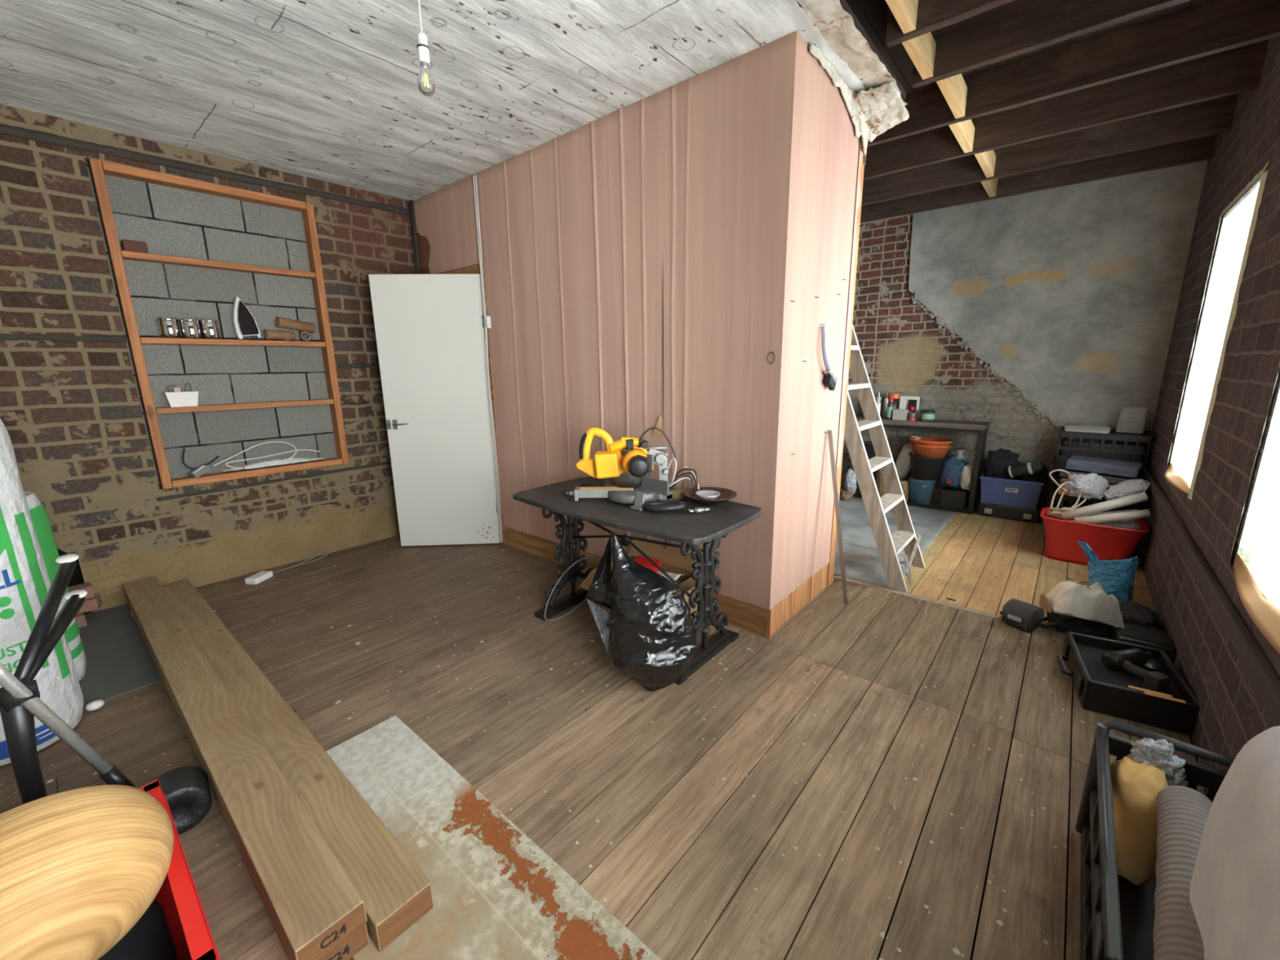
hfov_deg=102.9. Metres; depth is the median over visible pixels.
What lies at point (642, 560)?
packet
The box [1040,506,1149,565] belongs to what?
tub
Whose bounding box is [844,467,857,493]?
bag
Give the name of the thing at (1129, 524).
sheet
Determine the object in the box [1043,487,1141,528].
crate
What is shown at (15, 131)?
trim
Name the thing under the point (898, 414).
clear box
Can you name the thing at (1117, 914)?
crate
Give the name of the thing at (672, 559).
cardboard box
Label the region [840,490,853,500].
shoe
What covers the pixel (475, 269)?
trim
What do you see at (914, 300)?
broken plaster edge
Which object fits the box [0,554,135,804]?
frame
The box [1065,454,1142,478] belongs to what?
folded blanket
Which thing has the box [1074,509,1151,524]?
pipe
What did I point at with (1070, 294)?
wall
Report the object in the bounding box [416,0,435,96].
pendant light
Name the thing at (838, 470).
trim
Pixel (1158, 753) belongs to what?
wrapper
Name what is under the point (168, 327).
canister
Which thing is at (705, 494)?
glass dish
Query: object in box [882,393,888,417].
tube
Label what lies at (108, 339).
trim
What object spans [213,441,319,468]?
cable
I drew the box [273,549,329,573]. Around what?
wire
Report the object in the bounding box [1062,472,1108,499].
bundle
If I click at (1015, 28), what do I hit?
joist
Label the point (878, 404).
tube
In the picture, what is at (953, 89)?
timber nogging
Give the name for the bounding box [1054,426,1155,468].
crate
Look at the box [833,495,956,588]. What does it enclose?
floor patch
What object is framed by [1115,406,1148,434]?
box
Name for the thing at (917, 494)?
tub
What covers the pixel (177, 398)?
tub
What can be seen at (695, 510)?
metal tool
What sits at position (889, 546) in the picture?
wooden ladder
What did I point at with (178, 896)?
crate
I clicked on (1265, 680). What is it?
trim
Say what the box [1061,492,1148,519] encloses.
pipe
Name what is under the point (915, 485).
crumpled paper
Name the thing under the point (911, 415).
jar
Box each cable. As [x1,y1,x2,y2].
[182,448,219,469]
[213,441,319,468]
[472,174,502,542]
[667,457,699,500]
[819,324,836,390]
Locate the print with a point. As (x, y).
(41, 733)
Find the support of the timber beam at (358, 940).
on the floor
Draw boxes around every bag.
[0,418,84,765]
[24,491,86,681]
[585,532,697,691]
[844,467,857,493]
[875,470,887,497]
[898,478,909,501]
[940,448,973,489]
[1006,461,1045,477]
[1013,468,1048,484]
[1039,577,1124,628]
[1076,541,1137,603]
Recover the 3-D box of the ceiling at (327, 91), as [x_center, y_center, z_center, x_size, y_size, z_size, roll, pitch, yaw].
[-1.407,-1.733,1.951,3.434,0.079,4.520,10,16,39]
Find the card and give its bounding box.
[898,395,919,419]
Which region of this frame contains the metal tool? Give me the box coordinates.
[687,506,710,513]
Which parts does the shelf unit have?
post, rail, shelf, shelf, shelf, rail, post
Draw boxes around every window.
[1164,161,1269,500]
[1228,363,1279,653]
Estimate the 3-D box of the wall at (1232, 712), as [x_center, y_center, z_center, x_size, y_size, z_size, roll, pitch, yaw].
[1.822,-0.388,1.159,0.240,3.100,7.040,10,16,39]
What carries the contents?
in the crate at (1146, 437)
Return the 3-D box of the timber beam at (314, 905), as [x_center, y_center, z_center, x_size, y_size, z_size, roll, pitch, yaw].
[-1.822,0.819,2.076,2.992,0.064,0.140,10,16,39]
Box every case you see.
[976,500,1042,523]
[1106,622,1175,662]
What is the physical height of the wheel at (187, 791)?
0.150 m
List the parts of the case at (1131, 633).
lid panel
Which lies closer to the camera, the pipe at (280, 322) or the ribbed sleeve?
the ribbed sleeve
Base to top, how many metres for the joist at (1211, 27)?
0.203 m
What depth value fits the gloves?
3.57 m
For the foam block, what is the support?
in the crate at (1117, 914)
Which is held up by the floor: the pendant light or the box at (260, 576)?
the box at (260, 576)
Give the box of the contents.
[1059,437,1145,462]
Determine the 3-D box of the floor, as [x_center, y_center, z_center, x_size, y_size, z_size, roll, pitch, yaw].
[0.009,0.724,3.060,4.840,0.066,7.140,10,16,39]
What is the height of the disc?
0.006 m
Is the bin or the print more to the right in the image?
the bin
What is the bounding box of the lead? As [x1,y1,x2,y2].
[544,530,635,621]
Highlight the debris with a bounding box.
[221,457,325,472]
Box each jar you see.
[906,412,915,420]
[919,409,935,421]
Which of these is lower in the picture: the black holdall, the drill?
the drill
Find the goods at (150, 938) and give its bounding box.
[97,899,176,959]
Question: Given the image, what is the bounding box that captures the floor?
[0,488,1205,959]
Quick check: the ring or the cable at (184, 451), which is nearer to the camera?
the ring
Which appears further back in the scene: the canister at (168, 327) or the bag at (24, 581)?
the canister at (168, 327)
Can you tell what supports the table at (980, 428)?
on the floor
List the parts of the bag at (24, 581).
green panel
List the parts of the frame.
post, leg, leg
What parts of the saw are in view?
lock knob, handle, mitre arm, kerf plate, blade, power cord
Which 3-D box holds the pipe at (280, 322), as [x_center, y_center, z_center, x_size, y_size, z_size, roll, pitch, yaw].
[-2.385,-1.074,3.532,0.076,0.102,0.229,9,16,36]
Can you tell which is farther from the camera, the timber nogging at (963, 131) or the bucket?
the bucket
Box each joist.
[860,133,1217,222]
[861,93,1238,205]
[863,39,1269,180]
[866,0,1279,146]
[885,0,1014,47]
[911,0,1190,88]
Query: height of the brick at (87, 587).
0.065 m
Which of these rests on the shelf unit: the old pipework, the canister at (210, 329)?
the canister at (210, 329)
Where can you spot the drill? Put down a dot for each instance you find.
(1128, 660)
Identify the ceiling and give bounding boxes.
[0,0,907,200]
[845,0,1209,144]
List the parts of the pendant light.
bulb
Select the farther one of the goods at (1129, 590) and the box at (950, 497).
the box at (950, 497)
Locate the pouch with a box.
[999,598,1059,631]
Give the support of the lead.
hanging from the pub table at (690, 530)
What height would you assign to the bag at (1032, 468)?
0.167 m
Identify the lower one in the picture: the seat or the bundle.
the seat
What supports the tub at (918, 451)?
in the bucket
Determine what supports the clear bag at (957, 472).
on the box at (950, 497)
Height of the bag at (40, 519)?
0.846 m
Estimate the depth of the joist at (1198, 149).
3.91 m
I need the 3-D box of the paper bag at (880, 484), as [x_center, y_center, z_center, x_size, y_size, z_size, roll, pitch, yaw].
[2.462,0.045,5.148,0.121,0.282,0.132,-3,13,-10]
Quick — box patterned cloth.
[902,469,911,479]
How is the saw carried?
on the pub table at (690, 530)
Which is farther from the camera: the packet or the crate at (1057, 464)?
the crate at (1057, 464)
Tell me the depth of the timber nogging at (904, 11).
1.99 m
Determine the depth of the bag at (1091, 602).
2.41 m
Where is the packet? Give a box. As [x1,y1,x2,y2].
[634,555,661,573]
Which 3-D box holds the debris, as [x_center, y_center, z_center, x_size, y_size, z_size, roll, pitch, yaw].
[-2.544,-0.127,3.557,0.100,0.037,0.600,10,16,39]
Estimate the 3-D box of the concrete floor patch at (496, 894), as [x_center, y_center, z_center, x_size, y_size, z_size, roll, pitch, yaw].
[-0.544,1.070,1.373,1.480,0.018,0.455,10,16,39]
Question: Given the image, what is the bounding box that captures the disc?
[1143,661,1160,669]
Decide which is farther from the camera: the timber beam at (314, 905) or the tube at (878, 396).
the tube at (878, 396)
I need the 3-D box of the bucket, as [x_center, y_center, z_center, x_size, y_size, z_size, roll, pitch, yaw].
[2.735,-0.133,4.857,0.330,0.220,0.330,10,16,39]
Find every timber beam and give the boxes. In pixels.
[122,576,367,959]
[126,598,368,959]
[161,580,433,951]
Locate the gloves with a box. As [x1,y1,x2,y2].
[1045,506,1074,519]
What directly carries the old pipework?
attached to the wall at (728, 189)
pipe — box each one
[263,328,295,340]
[275,316,315,333]
[300,331,312,341]
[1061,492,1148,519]
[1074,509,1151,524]
[1093,508,1137,515]
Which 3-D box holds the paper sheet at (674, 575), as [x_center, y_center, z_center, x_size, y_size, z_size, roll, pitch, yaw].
[0.081,0.512,2.692,0.240,0.045,0.200,10,16,39]
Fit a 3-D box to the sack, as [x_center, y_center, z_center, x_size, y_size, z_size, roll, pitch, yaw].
[2.635,-0.226,5.036,0.148,0.452,0.224,-13,17,-43]
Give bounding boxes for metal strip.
[827,430,848,604]
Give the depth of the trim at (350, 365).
3.81 m
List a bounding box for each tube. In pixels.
[875,391,881,402]
[875,397,880,413]
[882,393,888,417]
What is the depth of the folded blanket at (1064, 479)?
3.79 m
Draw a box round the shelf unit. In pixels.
[88,158,349,488]
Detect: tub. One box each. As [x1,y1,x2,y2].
[162,382,199,407]
[888,392,900,408]
[907,475,937,504]
[909,436,952,457]
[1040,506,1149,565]
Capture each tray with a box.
[1056,631,1199,736]
[1064,422,1111,433]
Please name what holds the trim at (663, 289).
attached to the wall at (728, 189)
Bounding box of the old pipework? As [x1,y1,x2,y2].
[408,200,420,274]
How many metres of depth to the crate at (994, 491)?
4.40 m
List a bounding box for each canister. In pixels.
[156,317,181,337]
[178,318,202,338]
[199,319,221,339]
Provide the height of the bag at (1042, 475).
0.175 m
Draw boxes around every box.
[187,464,210,478]
[244,570,273,584]
[578,536,715,618]
[892,408,908,420]
[939,486,968,509]
[1057,483,1068,494]
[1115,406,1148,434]
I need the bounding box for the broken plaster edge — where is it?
[908,288,1057,430]
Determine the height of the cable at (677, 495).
0.205 m
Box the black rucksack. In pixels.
[1119,601,1164,631]
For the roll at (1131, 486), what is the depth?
3.44 m
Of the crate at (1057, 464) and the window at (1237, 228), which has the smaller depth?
the window at (1237, 228)
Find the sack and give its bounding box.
[894,435,922,478]
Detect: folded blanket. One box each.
[1058,465,1137,484]
[1060,476,1115,488]
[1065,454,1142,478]
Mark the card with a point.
(910, 402)
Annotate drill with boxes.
[1101,648,1170,692]
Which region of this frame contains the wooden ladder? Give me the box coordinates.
[844,324,925,591]
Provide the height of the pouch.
0.136 m
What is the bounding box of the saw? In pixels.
[563,426,676,511]
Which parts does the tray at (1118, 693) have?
carry handle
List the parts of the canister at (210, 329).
lid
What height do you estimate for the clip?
0.080 m
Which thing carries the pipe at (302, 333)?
on the shelf unit
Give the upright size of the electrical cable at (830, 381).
0.331 m
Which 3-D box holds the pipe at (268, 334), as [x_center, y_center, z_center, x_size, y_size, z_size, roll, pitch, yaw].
[-2.450,-0.985,3.468,0.069,0.067,0.170,9,14,36]
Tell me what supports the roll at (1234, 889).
in the crate at (1117, 914)
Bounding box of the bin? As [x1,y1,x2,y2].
[859,440,878,494]
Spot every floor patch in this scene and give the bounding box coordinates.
[325,715,662,959]
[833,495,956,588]
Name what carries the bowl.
on the pub table at (690, 530)
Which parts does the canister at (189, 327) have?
lid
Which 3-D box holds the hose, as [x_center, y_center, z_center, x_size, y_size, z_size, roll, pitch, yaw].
[3.050,0.095,3.684,0.210,0.308,0.268,0,13,5]
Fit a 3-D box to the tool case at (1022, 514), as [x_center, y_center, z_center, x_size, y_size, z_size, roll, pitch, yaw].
[3.289,0.265,4.540,0.450,0.115,0.275,10,16,39]
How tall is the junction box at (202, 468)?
0.071 m
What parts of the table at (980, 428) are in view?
floor rail, leg, leg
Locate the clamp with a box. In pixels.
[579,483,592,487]
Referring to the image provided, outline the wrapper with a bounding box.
[1125,737,1186,786]
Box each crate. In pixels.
[138,779,220,959]
[979,472,1045,509]
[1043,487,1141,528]
[1044,484,1142,541]
[1048,455,1145,497]
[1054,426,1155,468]
[1075,719,1235,959]
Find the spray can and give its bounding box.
[886,397,893,419]
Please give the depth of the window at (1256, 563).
1.63 m
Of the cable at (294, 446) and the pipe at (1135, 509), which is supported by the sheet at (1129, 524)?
the pipe at (1135, 509)
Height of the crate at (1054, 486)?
0.386 m
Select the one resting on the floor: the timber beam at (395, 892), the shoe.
the timber beam at (395, 892)
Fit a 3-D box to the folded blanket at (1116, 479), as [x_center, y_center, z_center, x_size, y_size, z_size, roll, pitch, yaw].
[3.379,-0.036,3.764,0.430,0.056,0.306,10,17,41]
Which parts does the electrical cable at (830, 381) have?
handle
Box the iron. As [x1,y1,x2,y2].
[231,296,260,339]
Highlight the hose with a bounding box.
[1048,469,1086,515]
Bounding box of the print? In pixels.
[35,728,53,739]
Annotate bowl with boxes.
[683,487,737,506]
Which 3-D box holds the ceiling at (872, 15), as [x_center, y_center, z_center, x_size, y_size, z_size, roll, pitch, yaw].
[0.657,-2.012,1.890,3.370,0.060,7.190,10,16,39]
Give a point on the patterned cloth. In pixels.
(909, 472)
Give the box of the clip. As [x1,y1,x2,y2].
[484,315,491,328]
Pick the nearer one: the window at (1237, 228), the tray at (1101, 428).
the window at (1237, 228)
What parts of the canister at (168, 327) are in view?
lid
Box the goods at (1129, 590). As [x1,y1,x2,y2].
[1088,582,1133,601]
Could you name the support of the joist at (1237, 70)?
attached to the ceiling at (872, 15)
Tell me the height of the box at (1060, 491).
0.070 m
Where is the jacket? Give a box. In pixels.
[982,448,1022,479]
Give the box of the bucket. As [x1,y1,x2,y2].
[908,453,948,479]
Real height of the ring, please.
0.052 m
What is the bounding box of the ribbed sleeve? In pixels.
[1153,785,1212,959]
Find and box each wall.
[0,103,416,614]
[413,31,860,609]
[840,160,1208,511]
[1136,36,1279,793]
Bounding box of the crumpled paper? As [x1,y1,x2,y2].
[910,476,932,488]
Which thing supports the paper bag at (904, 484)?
on the floor
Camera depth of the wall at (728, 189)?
2.60 m
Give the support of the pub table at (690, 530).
on the floor
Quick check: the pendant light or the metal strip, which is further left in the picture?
the pendant light
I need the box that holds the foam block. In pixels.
[1097,756,1168,885]
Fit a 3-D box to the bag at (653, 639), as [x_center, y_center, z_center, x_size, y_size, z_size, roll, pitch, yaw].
[0.005,0.557,2.172,0.476,0.653,0.350,-2,13,-5]
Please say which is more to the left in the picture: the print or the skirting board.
the print
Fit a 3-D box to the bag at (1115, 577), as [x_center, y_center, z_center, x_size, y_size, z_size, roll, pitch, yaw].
[2.572,0.528,2.837,0.273,0.361,0.166,8,15,34]
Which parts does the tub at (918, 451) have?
orange tub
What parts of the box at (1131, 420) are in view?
panel, panel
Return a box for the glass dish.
[695,489,720,499]
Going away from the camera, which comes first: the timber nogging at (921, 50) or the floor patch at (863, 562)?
the timber nogging at (921, 50)
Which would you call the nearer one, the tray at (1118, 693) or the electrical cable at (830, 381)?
the tray at (1118, 693)
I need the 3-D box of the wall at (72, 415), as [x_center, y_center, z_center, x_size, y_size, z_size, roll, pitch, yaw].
[-2.777,-0.751,3.390,0.420,2.950,4.550,10,16,39]
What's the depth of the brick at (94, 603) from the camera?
2.79 m
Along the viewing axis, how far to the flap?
2.76 m
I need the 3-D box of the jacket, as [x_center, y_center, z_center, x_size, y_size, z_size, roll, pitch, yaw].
[3.227,-0.134,4.546,0.289,0.288,0.242,10,16,39]
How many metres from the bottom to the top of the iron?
0.266 m
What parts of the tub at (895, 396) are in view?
lid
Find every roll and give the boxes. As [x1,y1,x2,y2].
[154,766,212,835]
[1102,478,1151,500]
[1189,725,1279,959]
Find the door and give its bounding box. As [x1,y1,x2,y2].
[368,274,500,546]
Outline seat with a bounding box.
[0,784,173,959]
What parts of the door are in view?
keyhole plate, handle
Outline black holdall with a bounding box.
[1046,611,1109,637]
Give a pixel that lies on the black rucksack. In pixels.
(1135, 613)
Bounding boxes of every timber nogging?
[885,0,918,34]
[902,31,936,79]
[936,73,967,118]
[948,119,974,153]
[974,150,995,177]
[981,177,998,197]
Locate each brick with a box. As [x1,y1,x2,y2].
[67,582,94,599]
[75,613,87,627]
[77,593,102,613]
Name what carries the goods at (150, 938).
in the crate at (178, 896)
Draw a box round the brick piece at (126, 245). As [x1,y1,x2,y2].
[120,239,148,253]
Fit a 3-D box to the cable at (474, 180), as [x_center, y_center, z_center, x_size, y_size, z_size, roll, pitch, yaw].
[-1.085,-0.772,3.665,0.045,2.570,0.022,10,16,39]
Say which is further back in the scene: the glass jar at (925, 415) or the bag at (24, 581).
the glass jar at (925, 415)
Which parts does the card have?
blister panel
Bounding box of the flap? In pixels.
[653,415,662,436]
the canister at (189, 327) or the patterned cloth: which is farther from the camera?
the patterned cloth
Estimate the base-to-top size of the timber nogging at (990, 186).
0.135 m
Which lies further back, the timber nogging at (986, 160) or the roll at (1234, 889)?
the timber nogging at (986, 160)
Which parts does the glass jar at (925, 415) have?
lid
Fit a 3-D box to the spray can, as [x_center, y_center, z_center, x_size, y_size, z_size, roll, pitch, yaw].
[2.437,-0.696,4.964,0.055,0.206,0.055,10,16,39]
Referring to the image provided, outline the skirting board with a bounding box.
[503,525,827,639]
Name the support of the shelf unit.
attached to the wall at (72, 415)
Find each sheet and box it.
[657,570,681,582]
[1067,511,1142,529]
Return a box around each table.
[512,476,762,685]
[840,415,990,514]
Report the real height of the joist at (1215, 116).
0.204 m
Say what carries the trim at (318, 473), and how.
attached to the wall at (72, 415)
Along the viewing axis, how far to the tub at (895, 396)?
4.98 m
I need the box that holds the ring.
[767,351,774,364]
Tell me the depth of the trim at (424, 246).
3.97 m
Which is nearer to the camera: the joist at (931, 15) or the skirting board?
the joist at (931, 15)
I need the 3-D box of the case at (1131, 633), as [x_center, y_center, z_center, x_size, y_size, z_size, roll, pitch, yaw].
[2.341,0.763,2.390,0.200,0.104,0.200,8,15,34]
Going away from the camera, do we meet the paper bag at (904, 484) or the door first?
the door
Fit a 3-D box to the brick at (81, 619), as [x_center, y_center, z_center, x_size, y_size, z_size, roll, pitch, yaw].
[-3.104,0.759,2.771,0.195,0.065,0.100,8,15,34]
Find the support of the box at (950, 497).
on the floor
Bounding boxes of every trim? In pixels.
[0,123,409,215]
[0,333,126,342]
[156,461,391,501]
[337,363,379,368]
[416,231,430,274]
[440,262,505,544]
[662,288,663,431]
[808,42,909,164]
[826,139,864,586]
[1143,465,1279,726]
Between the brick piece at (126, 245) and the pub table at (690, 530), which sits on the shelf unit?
the brick piece at (126, 245)

